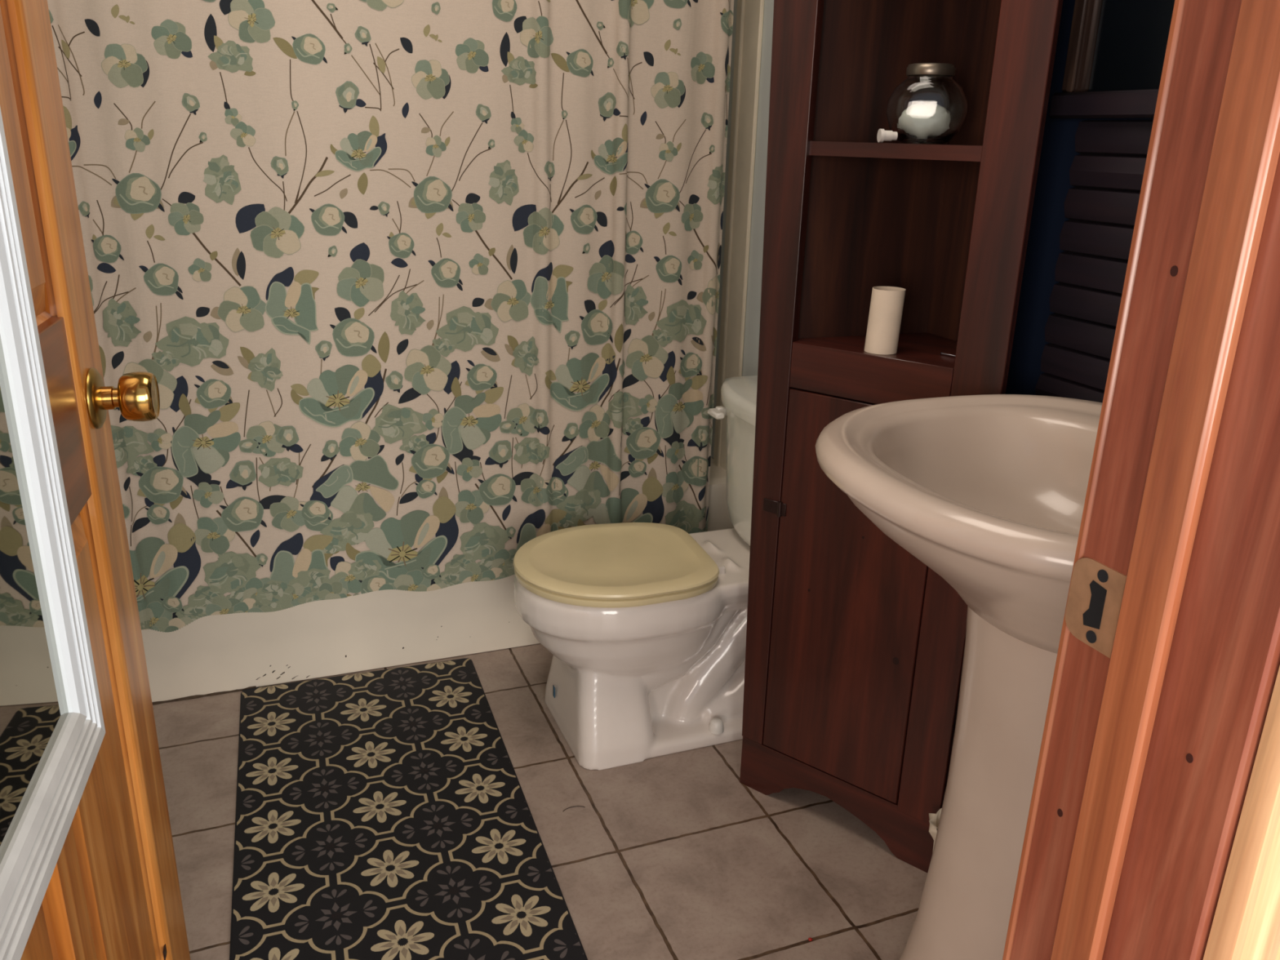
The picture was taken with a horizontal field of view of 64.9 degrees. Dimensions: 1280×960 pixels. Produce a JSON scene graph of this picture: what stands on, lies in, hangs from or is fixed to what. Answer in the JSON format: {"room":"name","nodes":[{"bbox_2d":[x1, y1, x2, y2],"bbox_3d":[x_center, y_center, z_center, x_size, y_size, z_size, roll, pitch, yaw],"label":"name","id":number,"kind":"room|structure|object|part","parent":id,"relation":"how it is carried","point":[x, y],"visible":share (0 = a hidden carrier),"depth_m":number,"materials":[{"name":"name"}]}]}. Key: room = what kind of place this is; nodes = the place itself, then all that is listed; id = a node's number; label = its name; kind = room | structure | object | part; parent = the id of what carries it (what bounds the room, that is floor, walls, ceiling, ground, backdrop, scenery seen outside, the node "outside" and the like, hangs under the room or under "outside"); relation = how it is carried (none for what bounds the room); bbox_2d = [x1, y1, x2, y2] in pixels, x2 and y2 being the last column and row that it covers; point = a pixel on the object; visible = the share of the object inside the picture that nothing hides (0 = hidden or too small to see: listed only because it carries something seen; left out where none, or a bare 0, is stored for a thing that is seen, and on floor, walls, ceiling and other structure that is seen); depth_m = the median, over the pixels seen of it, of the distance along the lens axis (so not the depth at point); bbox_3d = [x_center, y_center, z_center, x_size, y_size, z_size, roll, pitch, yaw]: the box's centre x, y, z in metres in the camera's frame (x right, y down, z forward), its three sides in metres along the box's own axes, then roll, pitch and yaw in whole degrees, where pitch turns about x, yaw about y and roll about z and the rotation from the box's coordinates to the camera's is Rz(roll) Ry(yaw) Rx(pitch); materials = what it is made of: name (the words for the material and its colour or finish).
{"room":"bathroom","nodes":[
{"label":"bathroom","id":0,"kind":"room"},
{"bbox_2d":[152,643,927,959],"bbox_3d":[0.073,0.926,1.240,1.740,0.060,4.650,-6,20,-20],"label":"floor","id":1,"kind":"structure","parent":0,"point":[672,856],"depth_m":1.86,"materials":[{"name":"tile"}]},
{"bbox_2d":[229,657,587,959],"bbox_3d":[-0.433,0.693,1.779,0.535,0.005,1.450,-5,20,-19],"label":"floor mat","id":2,"kind":"object","parent":1,"relation":"on","point":[384,814],"visible":1,"depth_m":1.88,"materials":[{"name":"fabric"}]},
{"bbox_2d":[141,457,733,705],"bbox_3d":[-0.635,0.140,2.789,1.633,0.395,0.802,-6,20,-20],"label":"bathtub","id":3,"kind":"object","parent":1,"relation":"on","point":[215,655],"visible":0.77,"depth_m":2.39,"materials":[{"name":"ceramic"}]},
{"bbox_2d":[513,375,757,770],"bbox_3d":[0.077,0.193,2.187,0.707,0.729,0.452,-6,20,-20],"label":"toilet","id":4,"kind":"object","parent":1,"relation":"on","point":[643,625],"visible":0.66,"depth_m":2.10,"materials":[{"name":"white ceramic"}]},
{"bbox_3d":[-0.059,0.181,2.130,0.412,0.017,0.376,-6,20,-20],"label":"seat","id":5,"kind":"part","parent":4,"relation":"part of","materials":[{"name":"plastic"}]},
{"bbox_3d":[-0.058,0.165,2.124,0.416,0.015,0.380,-6,20,-20],"label":"lid","id":6,"kind":"part","parent":4,"relation":"part of","materials":[{"name":"plastic"}]},
{"bbox_3d":[0.182,-0.151,2.280,0.044,0.020,0.053,-6,20,-20],"label":"flush lever","id":7,"kind":"part","parent":4,"relation":"part of","materials":[{"name":"white plastic"}]},
{"bbox_3d":[0.316,-0.154,2.162,0.213,0.044,0.452,-6,20,-20],"label":"tank lid","id":8,"kind":"part","parent":4,"relation":"part of","materials":[{"name":"ceramic"}]},
{"bbox_3d":[0.313,0.008,2.218,0.191,0.304,0.432,-6,20,-20],"label":"tank","id":9,"kind":"part","parent":4,"relation":"part of","materials":[{"name":"ceramic"}]},
{"bbox_2d":[739,0,1062,872],"bbox_3d":[0.459,-0.296,1.738,0.462,1.950,0.295,16,24,36],"label":"tall cabinet","id":10,"kind":"object","parent":1,"relation":"on","point":[855,648],"depth_m":1.73,"materials":[{"name":"brown wood"}]},
{"bbox_3d":[0.368,0.212,1.799,0.286,0.722,0.019,16,24,36],"label":"door","id":11,"kind":"part","parent":10,"relation":"part of","materials":[{"name":"brown wood"}]},
{"bbox_3d":[0.380,-0.170,1.670,0.289,0.080,0.020,16,24,36],"label":"rail","id":12,"kind":"part","parent":10,"relation":"part of","materials":[{"name":"brown wood"}]},
{"bbox_2d":[797,332,957,365],"bbox_3d":[0.477,-0.226,1.743,0.375,0.016,0.260,16,24,36],"label":"shelf","id":13,"kind":"object","parent":10,"relation":"attached to","point":[826,348],"depth_m":1.71,"materials":[{"name":"brown wood"}]},
{"bbox_3d":[0.392,-0.318,1.796,0.318,1.950,0.013,-6,20,-20],"label":"panel","id":14,"kind":"part","parent":10,"relation":"part of","materials":[{"name":"brown wood"}]},
{"bbox_2d":[864,286,906,355],"bbox_3d":[0.403,-0.263,1.658,0.057,0.104,0.053,-6,20,-20],"label":"candle","id":15,"kind":"object","parent":10,"relation":"on","point":[886,304],"visible":1,"depth_m":1.64,"materials":[{"name":"wax"}]},
{"bbox_3d":[0.393,-0.546,1.599,0.028,0.021,0.021,0,19,-6],"label":"bottle cap","id":16,"kind":"part","parent":10,"relation":"part of","materials":[{"name":"white plastic"}]},
{"bbox_2d":[808,141,982,161],"bbox_3d":[0.485,-0.534,1.638,0.375,0.022,0.260,16,24,36],"label":"shelf","id":17,"kind":"object","parent":10,"relation":"attached to","point":[819,151],"depth_m":1.58,"materials":[{"name":"brown wood"}]},
{"bbox_2d":[885,62,967,143],"bbox_3d":[0.460,-0.602,1.614,0.125,0.118,0.111,7,20,15],"label":"glass jar","id":18,"kind":"object","parent":10,"relation":"on","point":[929,106],"visible":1,"depth_m":1.57,"materials":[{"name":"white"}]},
{"bbox_2d":[940,351,955,356],"bbox_3d":[0.509,-0.204,1.647,0.006,0.005,0.038,-14,24,-38],"label":"nail","id":19,"kind":"object","parent":10,"relation":"on","point":[941,353],"visible":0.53,"depth_m":1.65,"materials":[{"name":"metal"}]},
{"bbox_3d":[0.571,-0.300,1.759,0.012,1.950,0.192,-6,20,-20],"label":"panel","id":20,"kind":"part","parent":10,"relation":"part of","materials":[{"name":"brown wood"}]},
{"bbox_2d":[928,808,942,849],"bbox_3d":[0.546,0.638,1.722,0.118,0.197,0.114,8,20,19],"label":"crumpled bag","id":21,"kind":"object","parent":1,"relation":"on","point":[934,820],"visible":0.06,"depth_m":1.72,"materials":[{"name":"beige paper"}]},
{"bbox_2d":[815,394,1102,959],"bbox_3d":[0.492,0.398,1.332,0.552,0.901,0.614,-6,20,-20],"label":"pedestal sink","id":22,"kind":"object","parent":1,"relation":"on","point":[988,492],"visible":0.62,"depth_m":1.31,"materials":[{"name":"ceramic"}]},
{"bbox_2d":[815,394,1102,653],"bbox_3d":[0.501,0.072,1.220,0.552,0.211,0.614,-6,20,-20],"label":"basin","id":23,"kind":"object","parent":22,"relation":"in","point":[988,492],"depth_m":1.33,"materials":[{"name":"ceramic"}]},
{"bbox_2d":[711,0,1153,458],"bbox_3d":[0.544,-0.596,1.926,0.100,2.400,2.714,-6,20,-20],"label":"wall","id":24,"kind":"structure","parent":0,"point":[1058,153],"depth_m":1.64,"materials":[{"name":"blue paint"}]},
{"bbox_2d":[713,0,764,470],"bbox_3d":[0.251,-0.794,2.483,0.019,2.400,0.110,-6,20,-20],"label":"trim","id":25,"kind":"structure","parent":24,"relation":"attached to","point":[749,14],"depth_m":2.51,"materials":[{"name":"white paint"}]},
{"bbox_2d":[1035,120,1153,402],"bbox_3d":[0.774,0.059,1.311,0.018,0.998,0.760,-6,20,-20],"label":"slatted panel","id":26,"kind":"object","parent":24,"relation":"attached to","point":[1106,177],"visible":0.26,"depth_m":1.48,"materials":[{"name":"brown wood"}]},
{"bbox_2d":[1049,0,1174,118],"bbox_3d":[0.781,-0.712,1.070,0.029,0.614,0.810,-6,20,-20],"label":"window","id":27,"kind":"structure","parent":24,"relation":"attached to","point":[1117,48],"depth_m":1.41,"materials":[{"name":"brown wood"}]},
{"bbox_3d":[0.652,-0.846,1.396,0.019,0.578,0.046,-6,20,-20],"label":"frame","id":28,"kind":"part","parent":27,"relation":"part of","materials":[{"name":"brown wood"}]},
{"bbox_3d":[0.794,-0.727,1.059,0.009,0.578,0.720,-6,20,-20],"label":"pane","id":29,"kind":"part","parent":27,"relation":"part of","materials":[{"name":"black glass"}]},
{"bbox_3d":[0.194,-0.115,0.492,1.640,2.400,0.142,-6,20,-20],"label":"wall","id":30,"kind":"structure","parent":0,"visible":0},
{"bbox_2d":[0,0,190,959],"bbox_3d":[-0.480,-0.036,0.756,0.105,2.020,0.773,-4,20,-16],"label":"door","id":31,"kind":"structure","parent":30,"relation":"in","point":[113,892],"depth_m":1.02,"materials":[{"name":"orange wood"}]},
{"bbox_3d":[-0.533,-0.380,0.781,0.020,0.548,0.248,-4,20,-16],"label":"raised panel","id":32,"kind":"part","parent":31,"relation":"part of","materials":[{"name":"orange wood"}]},
{"bbox_3d":[-0.472,0.443,0.765,0.020,0.628,0.232,-4,20,-16],"label":"raised panel","id":33,"kind":"part","parent":31,"relation":"part of","materials":[{"name":"orange wood"}]},
{"bbox_2d":[0,107,105,959],"bbox_3d":[-0.436,-0.240,0.555,0.018,1.181,0.474,-4,20,-16],"label":"framed mirror","id":34,"kind":"object","parent":31,"relation":"attached to","point":[52,730],"visible":1,"depth_m":0.80,"materials":[{"name":"white paint"}]},
{"bbox_2d":[0,335,68,863],"bbox_3d":[-0.442,-0.240,0.554,0.005,1.061,0.354,-4,20,-16],"label":"mirror glass","id":35,"kind":"object","parent":34,"relation":"on","point":[34,611],"depth_m":0.79,"materials":[{"name":"silver mirror"}]},
{"bbox_3d":[-0.451,0.289,0.736,0.018,0.062,0.474,-4,20,-16],"label":"frame","id":36,"kind":"part","parent":34,"relation":"part of","materials":[{"name":"white paint"}]},
{"bbox_3d":[-0.507,0.012,0.769,0.033,0.184,0.532,-4,20,-16],"label":"rail","id":37,"kind":"part","parent":31,"relation":"part of","materials":[{"name":"orange wood"}]},
{"bbox_3d":[-0.574,-0.086,1.067,0.010,0.065,0.065,-4,20,-16],"label":"knob","id":38,"kind":"part","parent":31,"relation":"part of","materials":[{"name":"gold metal"}]},
{"bbox_3d":[-0.553,0.350,1.031,0.020,0.628,0.248,-4,20,-16],"label":"raised panel","id":39,"kind":"part","parent":31,"relation":"part of","materials":[{"name":"orange wood"}]},
{"bbox_2d":[1002,0,1279,959],"bbox_3d":[0.338,0.021,0.585,0.059,2.090,0.178,-13,24,-36],"label":"door frame","id":40,"kind":"structure","parent":30,"relation":"attached to","point":[1153,829],"depth_m":0.59,"materials":[{"name":"brown wood"}]},
{"bbox_3d":[0.299,0.082,0.664,0.002,0.058,0.043,-6,20,-20],"label":"strike plate","id":41,"kind":"part","parent":40,"relation":"part of","materials":[{"name":"gold metal"}]},
{"bbox_3d":[0.382,0.040,0.531,0.057,2.090,0.020,-6,20,-20],"label":"casing","id":42,"kind":"part","parent":40,"relation":"part of","materials":[{"name":"brown wood"}]},
{"bbox_3d":[-1.072,-0.445,1.354,0.060,2.400,2.774,-6,20,-20],"label":"wall","id":43,"kind":"structure","parent":0,"visible":0},
{"bbox_3d":[-0.430,-1.386,1.825,1.638,0.025,0.025,-6,20,-20],"label":"curtain rod","id":44,"kind":"object","parent":43,"relation":"attached to","visible":0},
{"bbox_2d":[47,0,733,632],"bbox_3d":[-0.451,-0.540,2.106,1.393,1.733,0.033,-6,20,-20],"label":"shower curtain","id":45,"kind":"object","parent":44,"relation":"hanging from","point":[415,295],"visible":0.85,"depth_m":2.14,"materials":[{"name":"fabric"}]}
]}

